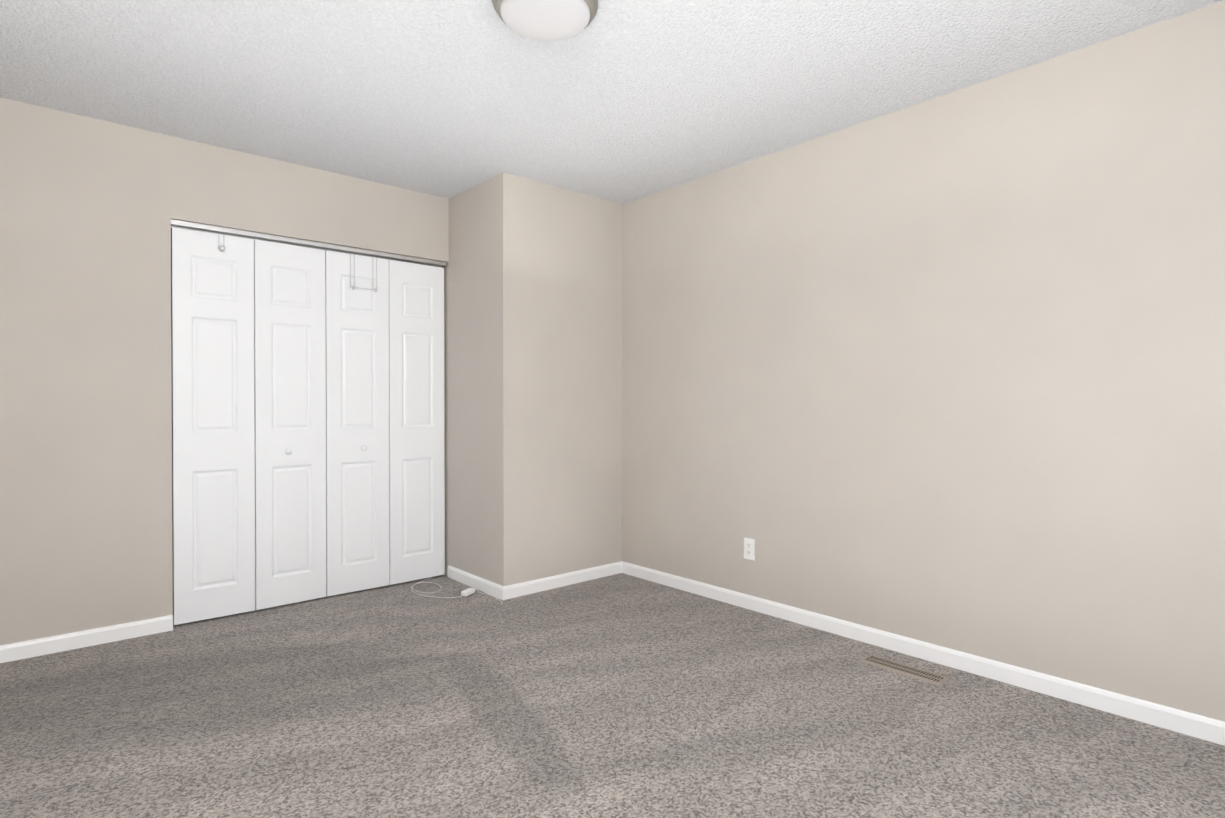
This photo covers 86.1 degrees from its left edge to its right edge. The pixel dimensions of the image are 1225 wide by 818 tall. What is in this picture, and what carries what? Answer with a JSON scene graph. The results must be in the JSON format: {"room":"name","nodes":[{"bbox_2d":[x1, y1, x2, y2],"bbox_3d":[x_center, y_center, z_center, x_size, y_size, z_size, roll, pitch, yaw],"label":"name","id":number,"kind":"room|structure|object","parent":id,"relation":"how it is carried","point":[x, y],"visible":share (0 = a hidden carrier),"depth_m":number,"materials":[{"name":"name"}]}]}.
{"room":"empty bedroom","nodes":[
{"label":"empty bedroom","id":0,"kind":"room"},
{"bbox_2d":[171,295,172,568],"bbox_3d":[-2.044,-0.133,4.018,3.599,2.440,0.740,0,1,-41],"label":"door frame","id":1,"kind":"structure","parent":0,"point":[171,376],"depth_m":3.87,"materials":[{"name":"grey paint"}]},
{"bbox_2d":[0,97,448,644],"bbox_3d":[-2.101,-0.128,3.393,2.685,2.440,0.120,0,1,-41],"label":"wall","id":2,"kind":"structure","parent":0,"point":[90,208],"depth_m":3.06,"materials":[{"name":"beige paint"}]},
{"bbox_2d":[0,615,172,662],"bbox_3d":[-2.608,1.059,2.865,1.155,0.074,0.013,0,1,-41],"label":"baseboard","id":3,"kind":"structure","parent":2,"relation":"attached to","point":[80,639],"depth_m":3.01,"materials":[{"name":"white paint"}]},
{"bbox_2d":[171,227,254,624],"bbox_3d":[-2.064,0.088,3.404,0.364,1.985,0.033,0,1,-40],"label":"closet door","id":4,"kind":"structure","parent":2,"relation":"in","point":[213,433],"depth_m":3.39,"materials":[{"name":"white paint"}]},
{"bbox_2d":[218,234,224,250],"bbox_3d":[-2.030,-0.862,3.405,0.028,0.090,0.071,0,1,-40],"label":"hanger","id":5,"kind":"object","parent":4,"relation":"hanging from","point":[221,248],"visible":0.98,"depth_m":3.40,"materials":[{"name":"white metal"}]},
{"bbox_2d":[254,240,325,609],"bbox_3d":[-1.788,0.086,3.649,0.364,1.985,0.033,0,1,-43],"label":"closet door","id":6,"kind":"structure","parent":2,"relation":"in","point":[290,403],"depth_m":3.63,"materials":[{"name":"white paint"}]},
{"bbox_2d":[285,448,291,453],"bbox_3d":[-1.783,0.233,3.609,0.034,0.034,0.032,0,1,-43],"label":"door knob","id":7,"kind":"object","parent":6,"relation":"attached to","point":[288,451],"visible":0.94,"depth_m":3.60,"materials":[{"name":"white paint"}]},
{"bbox_2d":[171,219,445,267],"bbox_3d":[-1.651,-0.930,3.763,1.487,0.030,0.051,0,1,-41],"label":"track rail","id":8,"kind":"object","parent":2,"relation":"attached to","point":[270,238],"visible":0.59,"depth_m":3.67,"materials":[{"name":"silver metal"}]},
{"bbox_2d":[325,250,388,595],"bbox_3d":[-1.511,0.084,3.895,0.364,1.985,0.033,0,1,-41],"label":"closet door","id":9,"kind":"structure","parent":2,"relation":"in","point":[357,419],"depth_m":3.88,"materials":[{"name":"white paint"}]},
{"bbox_2d":[350,254,377,291],"bbox_3d":[-1.475,-0.804,3.892,0.160,0.212,0.080,0,1,-41],"label":"hanger","id":10,"kind":"object","parent":9,"relation":"hanging from","point":[373,288],"visible":0.9,"depth_m":3.90,"materials":[{"name":"white metal"}]},
{"bbox_2d":[389,260,444,584],"bbox_3d":[-1.235,0.082,4.139,0.364,1.985,0.033,0,1,-42],"label":"closet door","id":11,"kind":"structure","parent":2,"relation":"in","point":[416,441],"depth_m":4.12,"materials":[{"name":"white paint"}]},
{"bbox_2d":[442,172,621,585],"bbox_3d":[-0.537,-0.135,4.340,0.914,2.440,0.774,0,1,-41],"label":"wall","id":12,"kind":"structure","parent":0,"point":[533,378],"depth_m":4.00,"materials":[{"name":"beige paint"}]},
{"bbox_2d":[447,565,498,596],"bbox_3d":[-0.847,1.050,4.000,0.013,0.074,0.646,0,1,-41],"label":"baseboard","id":13,"kind":"structure","parent":12,"relation":"attached to","point":[476,582],"depth_m":4.00,"materials":[{"name":"white paint"}]},
{"bbox_2d":[496,562,619,599],"bbox_3d":[-0.292,1.050,4.039,0.898,0.074,0.013,0,1,-41],"label":"baseboard","id":14,"kind":"structure","parent":12,"relation":"attached to","point":[547,583],"depth_m":3.98,"materials":[{"name":"white paint"}]},
{"bbox_2d":[0,0,1222,203],"bbox_3d":[-0.508,-1.389,2.271,3.839,0.100,5.376,0,1,-41],"label":"ceiling","id":15,"kind":"structure","parent":0,"point":[621,101],"depth_m":2.62,"materials":[{"name":"white paint"}]},
{"bbox_2d":[492,0,597,40],"bbox_3d":[-0.220,-1.298,2.150,0.344,0.080,0.344,0,1,-41],"label":"ceiling light fixture","id":16,"kind":"object","parent":15,"relation":"attached to","point":[548,20],"visible":1,"depth_m":2.12,"materials":[{"name":"white glass"}]},
{"bbox_2d":[0,573,1224,817],"bbox_3d":[-0.508,1.151,2.291,3.839,0.100,5.376,0,1,-41],"label":"floor","id":17,"kind":"structure","parent":0,"point":[620,695],"depth_m":2.28,"materials":[{"name":"carpet"}]},
{"bbox_2d":[411,555,501,604],"bbox_3d":[-0.946,1.003,3.861,0.310,0.169,0.750,0,1,-41],"label":"cord","id":18,"kind":"object","parent":17,"relation":"on","point":[441,587],"visible":0.96,"depth_m":3.88,"materials":[{"name":"white plastic"}]},
{"bbox_2d":[461,587,474,595],"bbox_3d":[-0.846,1.071,3.843,0.042,0.027,0.104,0,0,21],"label":"power adapter","id":19,"kind":"object","parent":17,"relation":"on","point":[468,591],"visible":1,"depth_m":3.83,"materials":[{"name":"white plastic"}]},
{"bbox_2d":[859,654,950,685],"bbox_3d":[1.225,1.092,2.764,0.106,0.009,0.340,0,1,-41],"label":"air vent register","id":20,"kind":"object","parent":17,"relation":"on","point":[913,672],"visible":1,"depth_m":2.75,"materials":[{"name":"beige metal"}]},
{"bbox_2d":[622,0,1224,721],"bbox_3d":[0.885,-0.129,3.513,0.120,2.440,5.376,0,1,-41],"label":"wall","id":21,"kind":"structure","parent":0,"point":[946,370],"depth_m":2.73,"materials":[{"name":"beige paint"}]},
{"bbox_2d":[744,537,754,560],"bbox_3d":[0.745,0.764,3.581,0.008,0.115,0.070,0,1,-41],"label":"duplex electrical outlet","id":22,"kind":"object","parent":21,"relation":"attached to","point":[749,548],"visible":1,"depth_m":3.58,"materials":[{"name":"white plastic"}]},
{"bbox_2d":[620,561,1224,745],"bbox_3d":[1.296,1.059,2.955,0.013,0.074,3.742,0,1,-41],"label":"baseboard","id":23,"kind":"structure","parent":21,"relation":"attached to","point":[1184,722],"depth_m":2.72,"materials":[{"name":"white paint"}]}
]}

